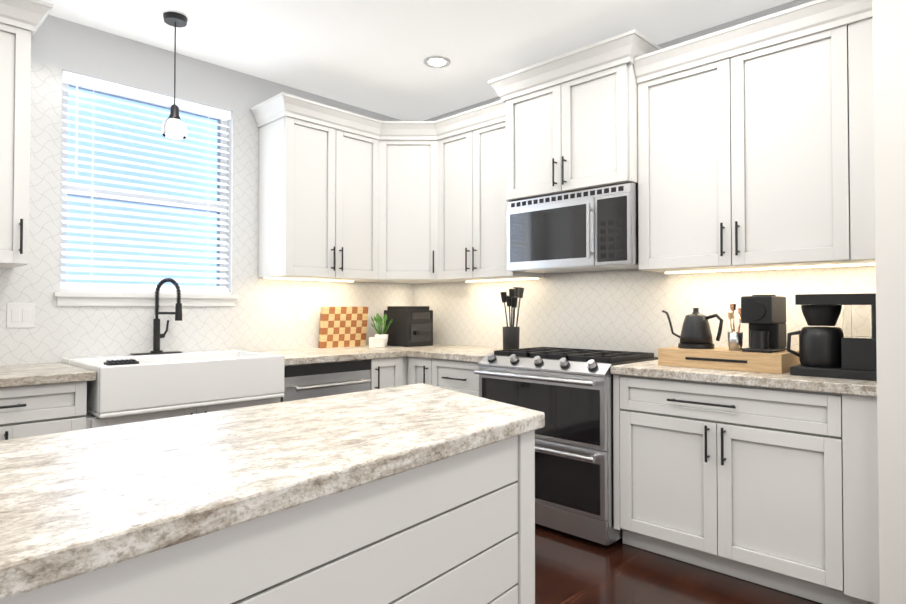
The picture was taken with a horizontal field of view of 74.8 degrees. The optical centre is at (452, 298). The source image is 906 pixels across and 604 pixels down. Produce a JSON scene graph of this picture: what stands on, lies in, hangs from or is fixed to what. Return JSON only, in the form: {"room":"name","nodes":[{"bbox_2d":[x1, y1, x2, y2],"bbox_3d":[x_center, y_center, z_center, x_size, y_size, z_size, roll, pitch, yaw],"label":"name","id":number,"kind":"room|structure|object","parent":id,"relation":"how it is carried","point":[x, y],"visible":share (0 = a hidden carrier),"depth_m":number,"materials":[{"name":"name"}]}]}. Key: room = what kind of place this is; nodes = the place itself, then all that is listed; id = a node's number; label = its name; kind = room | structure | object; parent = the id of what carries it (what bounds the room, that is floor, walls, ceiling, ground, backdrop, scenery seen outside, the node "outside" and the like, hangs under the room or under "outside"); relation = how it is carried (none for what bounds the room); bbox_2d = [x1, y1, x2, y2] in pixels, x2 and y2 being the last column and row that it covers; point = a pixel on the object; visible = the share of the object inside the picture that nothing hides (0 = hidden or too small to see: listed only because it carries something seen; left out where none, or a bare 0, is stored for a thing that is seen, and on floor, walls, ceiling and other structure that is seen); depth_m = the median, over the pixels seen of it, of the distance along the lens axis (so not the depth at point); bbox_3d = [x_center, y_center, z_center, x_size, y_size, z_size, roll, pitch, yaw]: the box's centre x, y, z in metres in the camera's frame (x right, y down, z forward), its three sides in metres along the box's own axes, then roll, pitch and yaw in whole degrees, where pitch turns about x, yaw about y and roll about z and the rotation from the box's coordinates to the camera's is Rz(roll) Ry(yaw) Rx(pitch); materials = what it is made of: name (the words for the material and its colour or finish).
{"room":"kitchen","nodes":[
{"label":"kitchen","id":0,"kind":"room"},
{"bbox_2d":[0,15,411,365],"bbox_3d":[-2.197,-0.121,3.117,0.140,2.740,5.190,-1,-1,44],"label":"wall","id":1,"kind":"structure","parent":0,"point":[264,317],"depth_m":3.50,"materials":[{"name":"white paint"}]},
{"bbox_2d":[0,12,35,267],"bbox_3d":[-2.274,-0.718,2.696,0.349,1.120,0.515,-1,-1,44],"label":"upper cabinet","id":2,"kind":"object","parent":1,"relation":"attached to","point":[16,33],"depth_m":2.72,"materials":[{"name":"white wood"}]},
{"bbox_2d":[7,303,34,327],"bbox_3d":[-2.196,0.087,3.008,0.008,0.125,0.115,-1,-1,44],"label":"switch plate","id":3,"kind":"object","parent":1,"relation":"attached to","point":[20,315],"visible":1,"depth_m":3.01,"materials":[{"name":"white plastic"}]},
{"bbox_2d":[53,83,238,305],"bbox_3d":[-1.784,-0.584,3.512,0.160,1.260,1.000,-1,-1,44],"label":"window","id":4,"kind":"structure","parent":1,"relation":"in","point":[82,297],"depth_m":3.50,"materials":[{"name":"white plastic"}]},
{"bbox_2d":[60,71,230,291],"bbox_3d":[-1.777,-0.629,3.506,0.069,1.166,0.924,-1,-1,44],"label":"window blind","id":5,"kind":"object","parent":4,"relation":"attached to","point":[79,80],"visible":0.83,"depth_m":3.45,"materials":[{"name":"white plastic"}]},
{"bbox_2d":[256,108,327,280],"bbox_3d":[-1.020,-0.651,3.980,0.349,1.030,0.435,-1,-1,44],"label":"upper cabinet","id":6,"kind":"object","parent":1,"relation":"attached to","point":[293,202],"depth_m":3.82,"materials":[{"name":"white wood"}]},
{"bbox_2d":[298,304,307,319],"bbox_3d":[-1.057,0.097,4.175,0.008,0.115,0.075,-1,-1,44],"label":"electrical outlet plate","id":7,"kind":"object","parent":1,"relation":"attached to","point":[302,311],"visible":1,"depth_m":4.17,"materials":[{"name":"white plastic"}]},
{"bbox_2d":[316,120,387,282],"bbox_3d":[-0.772,-0.648,4.208,0.386,1.030,0.478,-1,-1,44],"label":"upper cabinet","id":8,"kind":"object","parent":1,"relation":"attached to","point":[351,148],"depth_m":4.08,"materials":[{"name":"white wood"}]},
{"bbox_2d":[376,121,455,283],"bbox_3d":[-0.322,-0.644,4.446,0.698,1.030,0.698,-1,-1,44],"label":"upper cabinet","id":9,"kind":"object","parent":1,"relation":"attached to","point":[407,153],"depth_m":4.24,"materials":[{"name":"white wood"}]},
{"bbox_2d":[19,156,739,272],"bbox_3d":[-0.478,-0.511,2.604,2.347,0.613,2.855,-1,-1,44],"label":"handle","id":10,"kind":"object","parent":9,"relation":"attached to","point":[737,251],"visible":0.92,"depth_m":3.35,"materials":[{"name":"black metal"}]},
{"bbox_2d":[41,0,793,120],"bbox_3d":[-0.198,-1.589,0.249,7.040,0.100,6.840,-1,-1,44],"label":"ceiling","id":11,"kind":"structure","parent":0,"point":[370,55],"depth_m":3.33,"materials":[{"name":"white paint"}]},
{"bbox_2d":[161,12,187,138],"bbox_3d":[-1.472,-1.173,3.134,0.124,0.634,0.124,-1,-1,44],"label":"pendant light","id":12,"kind":"object","parent":11,"relation":"hanging from","point":[174,126],"visible":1,"depth_m":3.11,"materials":[{"name":"black"}]},
{"bbox_2d":[423,56,450,67],"bbox_3d":[-0.100,-1.476,3.700,0.170,0.006,0.170,-1,-1,44],"label":"recessed light","id":13,"kind":"object","parent":11,"relation":"in","point":[437,61],"visible":1,"depth_m":3.69,"materials":[{"name":"white plastic"}]},
{"bbox_2d":[412,0,875,356],"bbox_3d":[1.604,-0.120,3.147,5.540,2.740,0.140,-1,-1,44],"label":"wall","id":14,"kind":"structure","parent":0,"point":[616,310],"depth_m":3.61,"materials":[{"name":"white tile"}]},
{"bbox_2d":[440,120,491,281],"bbox_3d":[0.124,-0.647,4.230,0.449,1.030,0.385,-1,-1,44],"label":"upper cabinet","id":15,"kind":"object","parent":14,"relation":"attached to","point":[460,145],"depth_m":4.10,"materials":[{"name":"white wood"}]},
{"bbox_2d":[508,306,516,316],"bbox_3d":[0.421,0.077,4.194,0.075,0.115,0.008,-1,-1,44],"label":"electrical outlet plate","id":16,"kind":"object","parent":14,"relation":"attached to","point":[510,311],"visible":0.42,"depth_m":4.19,"materials":[{"name":"white plastic"}]},
{"bbox_2d":[480,116,544,280],"bbox_3d":[0.357,-0.651,4.029,0.405,1.030,0.348,-1,-1,44],"label":"upper cabinet","id":17,"kind":"object","parent":14,"relation":"attached to","point":[493,214],"depth_m":3.90,"materials":[{"name":"white wood"}]},
{"bbox_2d":[500,80,547,203],"bbox_3d":[0.644,-0.935,3.690,0.484,0.652,0.438,-1,-1,44],"label":"upper cabinet","id":18,"kind":"object","parent":14,"relation":"attached to","point":[523,112],"depth_m":3.60,"materials":[{"name":"white wood"}]},
{"bbox_2d":[548,52,651,195],"bbox_3d":[0.905,-0.939,3.437,0.483,0.652,0.438,-1,-1,44],"label":"upper cabinet","id":19,"kind":"object","parent":14,"relation":"attached to","point":[594,110],"depth_m":3.26,"materials":[{"name":"white wood"}]},
{"bbox_2d":[507,182,638,273],"bbox_3d":[0.764,-0.391,3.543,0.838,0.434,0.469,-1,-1,44],"label":"microwave","id":20,"kind":"object","parent":19,"relation":"attached to","point":[593,229],"visible":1,"depth_m":3.36,"materials":[{"name":"silver metal"}]},
{"bbox_2d":[638,52,719,273],"bbox_3d":[1.303,-0.666,3.106,0.536,1.030,0.348,-1,-1,44],"label":"upper cabinet","id":21,"kind":"object","parent":14,"relation":"attached to","point":[676,234],"depth_m":3.03,"materials":[{"name":"white wood"}]},
{"bbox_2d":[712,20,835,271],"bbox_3d":[1.602,-0.671,2.815,0.538,1.030,0.348,-1,-1,44],"label":"upper cabinet","id":22,"kind":"object","parent":14,"relation":"attached to","point":[760,130],"depth_m":2.72,"materials":[{"name":"white wood"}]},
{"bbox_2d":[824,310,841,328],"bbox_3d":[1.817,0.115,2.832,0.075,0.115,0.008,-1,-1,44],"label":"electrical outlet plate","id":23,"kind":"object","parent":14,"relation":"attached to","point":[839,322],"visible":0.15,"depth_m":2.81,"materials":[{"name":"white plastic"}]},
{"bbox_2d":[828,4,874,266],"bbox_3d":[1.823,-0.674,2.599,0.202,1.030,0.348,-1,-1,44],"label":"upper cabinet","id":24,"kind":"object","parent":14,"relation":"attached to","point":[851,188],"depth_m":2.50,"materials":[{"name":"white wood"}]},
{"bbox_2d":[535,524,821,603],"bbox_3d":[-0.198,1.251,0.202,7.040,0.100,6.840,-1,-1,44],"label":"floor","id":25,"kind":"structure","parent":0,"point":[569,569],"depth_m":2.61,"materials":[{"name":"brown wood"}]},
{"bbox_2d":[0,381,91,440],"bbox_3d":[-2.129,0.806,2.626,0.619,0.868,0.727,-1,-1,44],"label":"base cabinet","id":26,"kind":"object","parent":25,"relation":"on","point":[57,407],"depth_m":2.56,"materials":[{"name":"white wood"}]},
{"bbox_2d":[0,363,95,387],"bbox_3d":[-2.210,0.350,2.532,0.643,0.040,1.045,-1,-1,44],"label":"countertop","id":27,"kind":"structure","parent":26,"relation":"on","point":[29,374],"depth_m":2.63,"materials":[{"name":"stone"}]},
{"bbox_2d":[92,405,211,427],"bbox_3d":[-1.704,0.900,3.060,0.619,0.693,0.609,-1,-1,44],"label":"base cabinet","id":28,"kind":"object","parent":25,"relation":"on","point":[96,422],"depth_m":2.85,"materials":[{"name":"white wood"}]},
{"bbox_2d":[212,397,280,411],"bbox_3d":[-1.383,0.906,3.389,0.619,0.693,0.547,-1,-1,44],"label":"base cabinet","id":29,"kind":"object","parent":25,"relation":"on","point":[228,406],"depth_m":3.21,"materials":[{"name":"white wood"}]},
{"bbox_2d":[0,430,534,603],"bbox_3d":[-0.924,0.764,0.580,0.754,0.882,3.311,-1,-1,41],"label":"kitchen island","id":30,"kind":"object","parent":25,"relation":"on","point":[458,529],"visible":0.56,"depth_m":1.11,"materials":[{"name":"white wood"}]},
{"bbox_2d":[0,383,544,600],"bbox_3d":[-0.923,0.302,0.596,0.834,0.040,3.420,-1,-1,41],"label":"island countertop","id":31,"kind":"structure","parent":30,"relation":"on","point":[75,503],"depth_m":1.04,"materials":[{"name":"stone"}]},
{"bbox_2d":[281,359,370,401],"bbox_3d":[-0.944,0.826,3.787,0.676,0.865,0.626,-1,-1,44],"label":"dishwasher","id":32,"kind":"object","parent":25,"relation":"on","point":[306,381],"visible":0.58,"depth_m":3.57,"materials":[{"name":"silver metal"}]},
{"bbox_2d":[370,357,403,389],"bbox_3d":[-0.657,0.831,4.134,0.619,0.868,0.262,-1,-1,44],"label":"base cabinet","id":33,"kind":"object","parent":25,"relation":"on","point":[391,369],"depth_m":3.94,"materials":[{"name":"white wood"}]},
{"bbox_2d":[257,344,435,365],"bbox_3d":[-0.646,0.376,4.133,0.647,0.040,1.573,-1,-1,44],"label":"countertop","id":34,"kind":"structure","parent":33,"relation":"on","point":[337,354],"depth_m":3.83,"materials":[{"name":"stone"}]},
{"bbox_2d":[62,349,284,418],"bbox_3d":[-1.505,0.434,3.223,0.681,0.235,0.920,-1,-1,44],"label":"sink","id":35,"kind":"object","parent":34,"relation":"in","point":[150,383],"visible":0.83,"depth_m":2.96,"materials":[{"name":"white ceramic"}]},
{"bbox_2d":[104,359,138,365],"bbox_3d":[-1.547,0.298,2.763,0.070,0.019,0.130,-1,-1,44],"label":"sink caddy","id":36,"kind":"object","parent":35,"relation":"on","point":[120,362],"visible":1,"depth_m":2.74,"materials":[{"name":"black metal"}]},
{"bbox_2d":[130,278,181,354],"bbox_3d":[-1.663,0.100,3.369,0.203,0.435,0.260,-1,-1,44],"label":"faucet","id":37,"kind":"object","parent":35,"relation":"on","point":[157,335],"visible":1,"depth_m":3.39,"materials":[{"name":"black metal"}]},
{"bbox_2d":[318,306,367,347],"bbox_3d":[-0.805,0.212,4.374,0.066,0.302,0.400,-1,-1,44],"label":"cutting board","id":38,"kind":"object","parent":34,"relation":"on","point":[343,326],"visible":0.98,"depth_m":4.35,"materials":[{"name":"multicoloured wood"}]},
{"bbox_2d":[369,337,384,347],"bbox_3d":[-0.553,0.321,4.301,0.050,0.075,0.110,-1,-1,44],"label":"box","id":39,"kind":"object","parent":34,"relation":"on","point":[376,342],"visible":1,"depth_m":4.27,"materials":[{"name":"white"}]},
{"bbox_2d":[371,313,392,346],"bbox_3d":[-0.542,0.234,4.422,0.188,0.253,0.160,-1,-1,44],"label":"plant","id":40,"kind":"object","parent":34,"relation":"on","point":[379,320],"visible":0.85,"depth_m":4.41,"materials":[{"name":"green plant"}]},
{"bbox_2d":[384,306,432,346],"bbox_3d":[-0.330,0.212,4.553,0.320,0.300,0.260,-1,-1,44],"label":"bread box","id":41,"kind":"object","parent":34,"relation":"on","point":[410,326],"visible":0.96,"depth_m":4.46,"materials":[{"name":"black metal"}]},
{"bbox_2d":[0,366,735,464],"bbox_3d":[-0.366,0.705,2.451,2.152,0.573,2.348,-1,-1,44],"label":"handle","id":42,"kind":"object","parent":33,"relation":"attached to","point":[723,431],"visible":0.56,"depth_m":2.60,"materials":[{"name":"black metal"}]},
{"bbox_2d":[408,357,419,384],"bbox_3d":[-0.019,0.832,4.182,0.262,0.868,0.618,-1,-1,44],"label":"base cabinet","id":43,"kind":"object","parent":25,"relation":"on","point":[413,362],"depth_m":4.00,"materials":[{"name":"white wood"}]},
{"bbox_2d":[420,358,478,396],"bbox_3d":[0.219,0.828,3.951,0.522,0.868,0.618,-1,-1,44],"label":"base cabinet","id":44,"kind":"object","parent":25,"relation":"on","point":[437,369],"depth_m":3.76,"materials":[{"name":"white wood"}]},
{"bbox_2d":[404,344,502,362],"bbox_3d":[0.151,0.374,3.989,0.660,0.040,0.668,-1,-1,44],"label":"countertop","id":45,"kind":"structure","parent":44,"relation":"on","point":[445,352],"depth_m":3.92,"materials":[{"name":"stone"}]},
{"bbox_2d":[500,287,523,349],"bbox_3d":[0.407,0.138,3.982,0.149,0.430,0.184,-1,-1,44],"label":"utensil crock","id":46,"kind":"object","parent":45,"relation":"on","point":[511,333],"visible":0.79,"depth_m":3.94,"materials":[{"name":"black metal"}]},
{"bbox_2d":[474,347,657,545],"bbox_3d":[0.657,0.782,3.419,0.839,0.940,0.732,-1,-1,44],"label":"range","id":47,"kind":"object","parent":25,"relation":"on","point":[568,392],"visible":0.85,"depth_m":3.08,"materials":[{"name":"silver metal"}]},
{"bbox_2d":[613,374,819,602],"bbox_3d":[1.363,0.809,2.835,0.974,0.868,0.618,-1,-1,44],"label":"base cabinet","id":48,"kind":"object","parent":25,"relation":"on","point":[784,498],"depth_m":2.59,"materials":[{"name":"white wood"}]},
{"bbox_2d":[610,360,876,396],"bbox_3d":[1.399,0.354,2.789,1.099,0.040,0.643,-1,-1,44],"label":"countertop","id":49,"kind":"structure","parent":48,"relation":"on","point":[651,368],"depth_m":2.52,"materials":[{"name":"stone"}]},
{"bbox_2d":[658,346,800,373],"bbox_3d":[1.331,0.292,2.874,0.560,0.085,0.303,-1,-1,44],"label":"tray","id":50,"kind":"object","parent":49,"relation":"on","point":[725,358],"visible":0.81,"depth_m":2.74,"materials":[{"name":"brown wood"}]},
{"bbox_2d":[662,308,722,348],"bbox_3d":[1.209,0.149,2.998,0.311,0.203,0.170,-1,-1,44],"label":"kettle","id":51,"kind":"object","parent":50,"relation":"on","point":[696,333],"visible":1,"depth_m":2.93,"materials":[{"name":"black metal"}]},
{"bbox_2d":[727,304,742,349],"bbox_3d":[1.348,0.138,2.830,0.079,0.220,0.073,-1,-1,44],"label":"utensil cup","id":52,"kind":"object","parent":50,"relation":"on","point":[735,340],"visible":0.9,"depth_m":2.81,"materials":[{"name":"silver metal"}]},
{"bbox_2d":[741,295,786,352],"bbox_3d":[1.449,0.115,2.763,0.130,0.262,0.242,-1,-1,44],"label":"grinder","id":53,"kind":"object","parent":50,"relation":"on","point":[764,316],"visible":0.98,"depth_m":2.70,"materials":[{"name":"black"}]},
{"bbox_2d":[786,293,876,380],"bbox_3d":[1.636,0.156,2.546,0.351,0.345,0.270,-1,-1,44],"label":"coffee maker","id":54,"kind":"object","parent":49,"relation":"on","point":[837,352],"visible":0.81,"depth_m":2.46,"materials":[{"name":"black plastic"}]},
{"bbox_2d":[820,392,878,603],"bbox_3d":[1.735,0.803,2.472,0.185,0.868,0.618,-1,-1,44],"label":"base cabinet","id":55,"kind":"object","parent":25,"relation":"on","point":[849,524],"depth_m":2.26,"materials":[{"name":"white wood"}]},
{"bbox_2d":[872,0,905,603],"bbox_3d":[2.062,-0.019,2.097,0.820,2.498,0.718,-1,-1,44],"label":"wall","id":56,"kind":"structure","parent":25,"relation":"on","point":[889,58],"depth_m":2.10,"materials":[{"name":"white paint"}]}
]}

